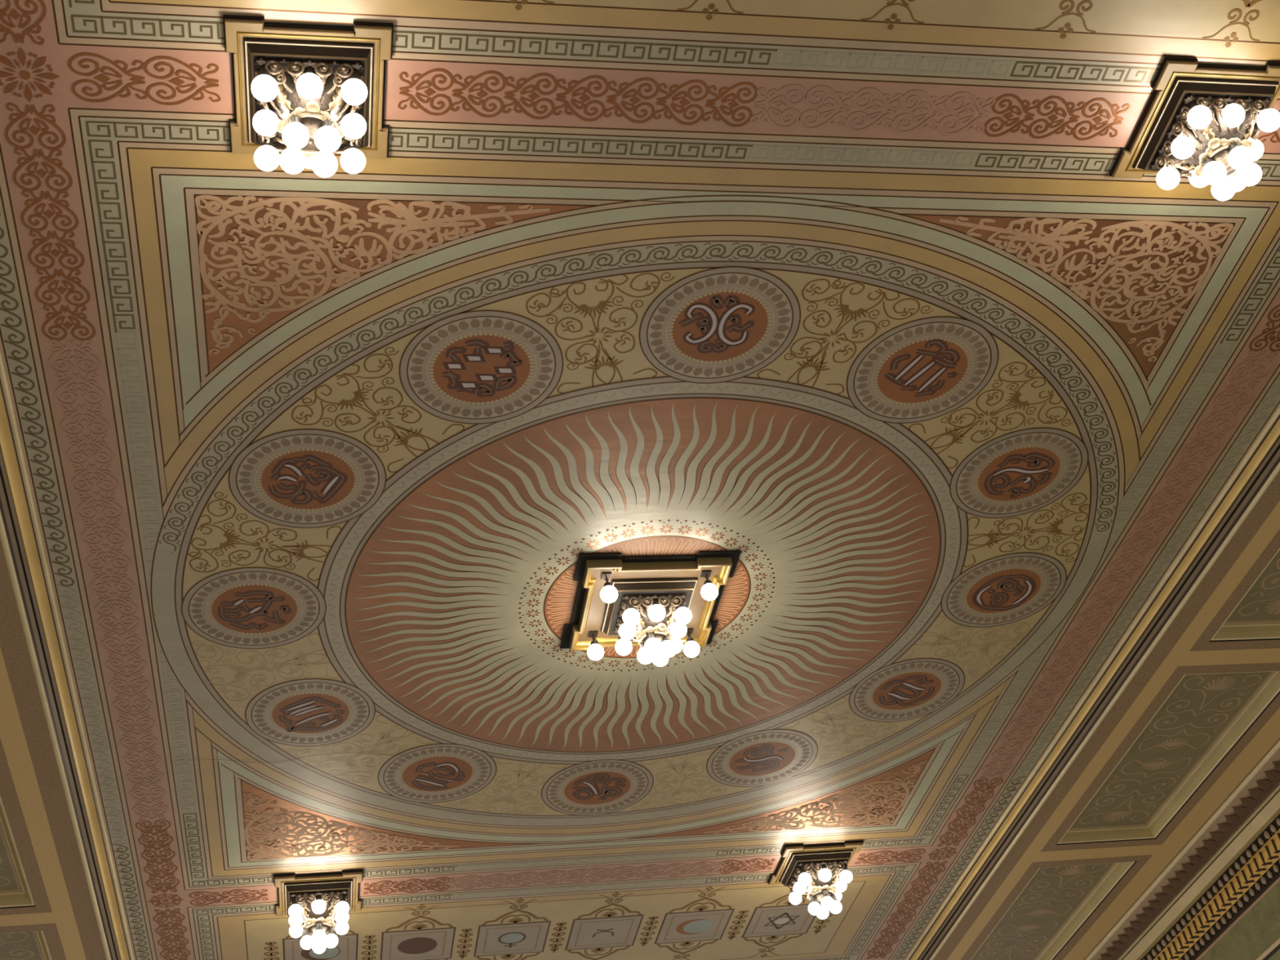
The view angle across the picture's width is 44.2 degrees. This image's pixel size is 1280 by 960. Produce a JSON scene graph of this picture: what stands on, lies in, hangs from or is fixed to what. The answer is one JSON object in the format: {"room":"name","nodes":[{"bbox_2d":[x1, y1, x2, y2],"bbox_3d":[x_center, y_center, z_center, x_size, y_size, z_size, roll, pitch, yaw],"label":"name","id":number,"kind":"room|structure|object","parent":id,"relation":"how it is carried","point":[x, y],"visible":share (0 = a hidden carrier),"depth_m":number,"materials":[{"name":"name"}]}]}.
{"room":"ornate grand hall","nodes":[
{"label":"ornate grand hall","id":0,"kind":"room"},
{"bbox_2d":[0,538,106,959],"bbox_3d":[-5.383,0.719,10.769,2.103,0.112,19.350,0,-40,-12],"label":"ceiling","id":1,"kind":"structure","parent":0,"point":[32,793],"depth_m":13.62,"materials":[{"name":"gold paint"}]},
{"bbox_2d":[0,0,1279,959],"bbox_3d":[0.140,0.606,11.975,8.802,0.015,19.350,0,-40,-12],"label":"ceiling","id":2,"kind":"structure","parent":0,"point":[862,301],"depth_m":10.74,"materials":[{"name":"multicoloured paint"}]},
{"bbox_2d":[0,351,133,959],"bbox_3d":[-4.258,0.701,11.010,0.222,0.162,19.350,0,-40,-12],"label":"trim","id":3,"kind":"structure","parent":2,"relation":"attached to","point":[20,538],"depth_m":11.91,"materials":[{"name":"paint"}]},
{"bbox_2d":[222,14,393,177],"bbox_3d":[-1.700,-1.842,8.113,0.843,0.583,0.843,0,-40,-12],"label":"chandelier","id":4,"kind":"object","parent":2,"relation":"hanging from","point":[306,93],"visible":1,"depth_m":8.02,"materials":[{"name":"beige paint"}]},
{"bbox_2d":[258,63,271,76],"bbox_3d":[-1.894,-2.047,7.956,0.075,0.110,0.075,0,-40,-12],"label":"socket","id":5,"kind":"object","parent":4,"relation":"attached to","point":[264,68],"depth_m":7.94,"materials":[{"name":"metal"}]},
{"bbox_2d":[259,102,272,111],"bbox_3d":[-1.928,-1.909,8.125,0.075,0.101,0.075,0,-40,-12],"label":"socket","id":6,"kind":"object","parent":4,"relation":"attached to","point":[262,106],"depth_m":8.08,"materials":[{"name":"gold metal"}]},
{"bbox_2d":[260,138,273,146],"bbox_3d":[-1.961,-1.765,8.288,0.075,0.110,0.075,0,-40,-12],"label":"socket","id":7,"kind":"object","parent":4,"relation":"attached to","point":[264,142],"depth_m":8.25,"materials":[{"name":"metal"}]},
{"bbox_2d":[288,115,302,123],"bbox_3d":[-1.738,-1.795,7.950,0.075,0.068,0.075,0,-40,-12],"label":"socket","id":8,"kind":"object","parent":4,"relation":"attached to","point":[298,119],"depth_m":7.94,"materials":[{"name":"gold metal"}]},
{"bbox_2d":[303,66,315,74],"bbox_3d":[-1.680,-2.061,8.010,0.075,0.080,0.075,0,-40,-12],"label":"socket","id":9,"kind":"object","parent":4,"relation":"attached to","point":[307,69],"depth_m":8.00,"materials":[{"name":"metal"}]},
{"bbox_2d":[321,120,333,127],"bbox_3d":[-1.585,-1.786,7.994,0.075,0.068,0.075,0,-40,-12],"label":"socket","id":10,"kind":"object","parent":4,"relation":"attached to","point":[324,122],"depth_m":7.98,"materials":[{"name":"metal"}]},
{"bbox_2d":[346,142,359,150],"bbox_3d":[-1.529,-1.768,8.378,0.075,0.110,0.075,0,-40,-12],"label":"socket","id":11,"kind":"object","parent":4,"relation":"attached to","point":[355,144],"depth_m":8.34,"materials":[{"name":"metal"}]},
{"bbox_2d":[346,105,359,114],"bbox_3d":[-1.496,-1.913,8.215,0.075,0.101,0.075,0,-40,-12],"label":"socket","id":12,"kind":"object","parent":4,"relation":"attached to","point":[356,110],"depth_m":8.17,"materials":[{"name":"gold metal"}]},
{"bbox_2d":[347,67,359,79],"bbox_3d":[-1.462,-2.051,8.046,0.075,0.110,0.075,0,-40,-12],"label":"socket","id":13,"kind":"object","parent":4,"relation":"attached to","point":[353,73],"depth_m":8.03,"materials":[{"name":"metal"}]},
{"bbox_2d":[273,869,363,953],"bbox_3d":[-3.116,4.266,15.296,0.843,0.589,0.843,0,-40,-12],"label":"chandelier","id":14,"kind":"object","parent":2,"relation":"hanging from","point":[316,902],"visible":1,"depth_m":15.19,"materials":[{"name":"beige paint"}]},
{"bbox_2d":[291,896,299,905],"bbox_3d":[-3.312,4.050,15.147,0.075,0.089,0.075,0,-40,-12],"label":"socket","id":15,"kind":"object","parent":14,"relation":"attached to","point":[295,900],"depth_m":15.13,"materials":[{"name":"metal"}]},
{"bbox_2d":[303,928,311,936],"bbox_3d":[-3.208,4.369,15.190,0.075,0.074,0.075,0,-40,-12],"label":"socket","id":16,"kind":"object","parent":14,"relation":"attached to","point":[307,931],"depth_m":15.17,"materials":[{"name":"metal"}]},
{"bbox_2d":[315,922,323,930],"bbox_3d":[-3.081,4.296,15.128,0.075,0.074,0.075,0,-40,-12],"label":"socket","id":17,"kind":"object","parent":14,"relation":"attached to","point":[318,926],"depth_m":15.12,"materials":[{"name":"metal"}]},
{"bbox_2d":[315,894,322,900],"bbox_3d":[-3.098,4.037,15.202,0.075,0.059,0.075,0,-40,-12],"label":"socket","id":18,"kind":"object","parent":14,"relation":"attached to","point":[318,897],"depth_m":15.18,"materials":[{"name":"metal"}]},
{"bbox_2d":[327,926,334,934],"bbox_3d":[-2.988,4.367,15.236,0.075,0.074,0.075,0,-40,-12],"label":"socket","id":19,"kind":"object","parent":14,"relation":"attached to","point":[330,929],"depth_m":15.21,"materials":[{"name":"metal"}]},
{"bbox_2d":[337,893,346,902],"bbox_3d":[-2.880,4.046,15.237,0.075,0.089,0.075,0,-40,-12],"label":"socket","id":20,"kind":"object","parent":14,"relation":"attached to","point":[341,897],"depth_m":15.21,"materials":[{"name":"gold metal"}]},
{"bbox_2d":[560,550,741,666],"bbox_3d":[0.098,1.153,12.198,1.251,0.565,1.251,0,-40,-12],"label":"chandelier","id":21,"kind":"object","parent":2,"relation":"hanging from","point":[662,605],"visible":1,"depth_m":12.09,"materials":[{"name":"gold metal"}]},
{"bbox_2d":[590,640,599,645],"bbox_3d":[-0.361,1.301,12.498,0.075,0.038,0.075,0,-40,-12],"label":"socket","id":22,"kind":"object","parent":21,"relation":"attached to","point":[594,642],"depth_m":12.47,"materials":[{"name":"metal"}]},
{"bbox_2d":[603,582,612,587],"bbox_3d":[-0.243,0.802,11.911,0.075,0.038,0.075,0,-40,-12],"label":"socket","id":23,"kind":"object","parent":21,"relation":"attached to","point":[607,584],"depth_m":11.88,"materials":[{"name":"metal"}]},
{"bbox_2d":[624,599,634,610],"bbox_3d":[-0.081,0.962,12.056,0.075,0.098,0.075,0,-40,-12],"label":"socket","id":24,"kind":"object","parent":21,"relation":"attached to","point":[628,603],"depth_m":12.03,"materials":[{"name":"brown metal"}]},
{"bbox_2d":[640,642,644,648],"bbox_3d":[0.032,1.282,12.130,0.075,0.050,0.075,0,-40,-12],"label":"socket","id":25,"kind":"object","parent":21,"relation":"attached to","point":[642,644],"depth_m":12.10,"materials":[{"name":"metal"}]},
{"bbox_2d":[647,632,656,639],"bbox_3d":[0.089,1.204,12.046,0.075,0.050,0.075,0,-40,-12],"label":"socket","id":26,"kind":"object","parent":21,"relation":"attached to","point":[651,636],"depth_m":12.03,"materials":[{"name":"gold metal"}]},
{"bbox_2d":[651,598,659,605],"bbox_3d":[0.116,0.948,12.107,0.075,0.068,0.075,0,-40,-12],"label":"socket","id":27,"kind":"object","parent":21,"relation":"attached to","point":[655,602],"depth_m":12.08,"materials":[{"name":"metal"}]},
{"bbox_2d":[662,635,671,642],"bbox_3d":[0.201,1.229,12.101,0.075,0.050,0.075,0,-40,-12],"label":"socket","id":28,"kind":"object","parent":21,"relation":"attached to","point":[665,638],"depth_m":12.08,"materials":[{"name":"gold metal"}]},
{"bbox_2d":[676,597,686,608],"bbox_3d":[0.316,0.958,12.139,0.075,0.098,0.075,0,-40,-12],"label":"socket","id":29,"kind":"object","parent":21,"relation":"attached to","point":[681,602],"depth_m":12.11,"materials":[{"name":"brown metal"}]},
{"bbox_2d":[685,637,694,643],"bbox_3d":[0.402,1.295,12.657,0.075,0.038,0.075,0,-40,-12],"label":"socket","id":30,"kind":"object","parent":21,"relation":"attached to","point":[690,640],"depth_m":12.62,"materials":[{"name":"metal"}]},
{"bbox_2d":[703,579,712,585],"bbox_3d":[0.520,0.795,12.070,0.075,0.038,0.075,0,-40,-12],"label":"socket","id":31,"kind":"object","parent":21,"relation":"attached to","point":[707,582],"depth_m":12.04,"materials":[{"name":"metal"}]},
{"bbox_2d":[767,840,863,919],"bbox_3d":[1.871,4.223,16.335,0.843,0.589,0.843,0,-40,-12],"label":"chandelier","id":32,"kind":"object","parent":2,"relation":"hanging from","point":[820,872],"visible":1,"depth_m":16.23,"materials":[{"name":"beige paint"}]},
{"bbox_2d":[799,865,807,874],"bbox_3d":[1.675,4.007,16.186,0.075,0.089,0.075,0,-40,-12],"label":"socket","id":33,"kind":"object","parent":32,"relation":"attached to","point":[802,868],"depth_m":16.17,"materials":[{"name":"gold metal"}]},
{"bbox_2d":[808,895,816,903],"bbox_3d":[1.779,4.326,16.229,0.075,0.074,0.075,0,-40,-12],"label":"socket","id":34,"kind":"object","parent":32,"relation":"attached to","point":[812,898],"depth_m":16.21,"materials":[{"name":"metal"}]},
{"bbox_2d":[822,889,829,897],"bbox_3d":[1.906,4.253,16.167,0.075,0.074,0.075,0,-40,-12],"label":"socket","id":35,"kind":"object","parent":32,"relation":"attached to","point":[825,893],"depth_m":16.15,"materials":[{"name":"metal"}]},
{"bbox_2d":[831,893,837,900],"bbox_3d":[1.999,4.324,16.275,0.075,0.074,0.075,0,-40,-12],"label":"socket","id":36,"kind":"object","parent":32,"relation":"attached to","point":[833,896],"depth_m":16.26,"materials":[{"name":"metal"}]},
{"bbox_2d":[840,862,848,871],"bbox_3d":[2.106,4.003,16.276,0.075,0.089,0.075,0,-40,-12],"label":"socket","id":37,"kind":"object","parent":32,"relation":"attached to","point":[843,865],"depth_m":16.25,"materials":[{"name":"gold metal"}]},
{"bbox_2d":[905,406,1279,959],"bbox_3d":[4.558,0.625,12.848,0.222,0.162,19.350,0,-40,-12],"label":"trim","id":38,"kind":"structure","parent":2,"relation":"attached to","point":[1260,467],"depth_m":14.12,"materials":[{"name":"paint"}]},
{"bbox_2d":[1109,57,1279,200],"bbox_3d":[3.358,-1.916,9.149,0.843,0.559,0.843,0,-40,-12],"label":"chandelier","id":39,"kind":"object","parent":2,"relation":"hanging from","point":[1202,123],"visible":1,"depth_m":9.05,"materials":[{"name":"beige paint"}]},
{"bbox_2d":[1171,132,1180,142],"bbox_3d":[3.128,-1.990,9.166,0.075,0.059,0.075,0,-40,-12],"label":"socket","id":40,"kind":"object","parent":39,"relation":"attached to","point":[1175,135],"depth_m":9.13,"materials":[{"name":"metal"}]},
{"bbox_2d":[1186,100,1199,111],"bbox_3d":[3.163,-2.128,8.998,0.075,0.068,0.075,0,-40,-12],"label":"socket","id":41,"kind":"object","parent":39,"relation":"attached to","point":[1191,104],"depth_m":8.98,"materials":[{"name":"gold metal"}]},
{"bbox_2d":[1203,158,1215,167],"bbox_3d":[3.266,-1.813,9.043,0.075,0.044,0.075,0,-40,-12],"label":"socket","id":42,"kind":"object","parent":39,"relation":"attached to","point":[1206,161],"depth_m":9.03,"materials":[{"name":"metal"}]},
{"bbox_2d":[1229,142,1240,152],"bbox_3d":[3.393,-1.886,8.981,0.075,0.044,0.075,0,-40,-12],"label":"socket","id":43,"kind":"object","parent":39,"relation":"attached to","point":[1233,146],"depth_m":8.96,"materials":[{"name":"metal"}]},
{"bbox_2d":[1257,103,1269,115],"bbox_3d":[3.594,-2.132,9.088,0.075,0.068,0.075,0,-40,-12],"label":"socket","id":44,"kind":"object","parent":39,"relation":"attached to","point":[1261,107],"depth_m":9.05,"materials":[{"name":"metal"}]},
{"bbox_2d":[933,471,1279,959],"bbox_3d":[5.686,0.624,13.075,2.103,0.112,19.350,0,-40,-12],"label":"ceiling","id":45,"kind":"structure","parent":0,"point":[1202,710],"depth_m":15.80,"materials":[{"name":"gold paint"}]},
{"bbox_2d":[1200,881,1279,959],"bbox_3d":[7.836,4.173,10.489,0.030,7.738,19.350,0,-40,-12],"label":"wall","id":46,"kind":"structure","parent":0,"point":[1256,935],"depth_m":16.75,"materials":[{"name":"green paint"}]},
{"bbox_2d":[1084,738,1279,959],"bbox_3d":[7.019,0.940,13.074,0.519,0.762,19.350,0,-40,-12],"label":"crown molding","id":47,"kind":"structure","parent":46,"relation":"attached to","point":[1232,862],"depth_m":17.19,"materials":[{"name":"gold metal"}]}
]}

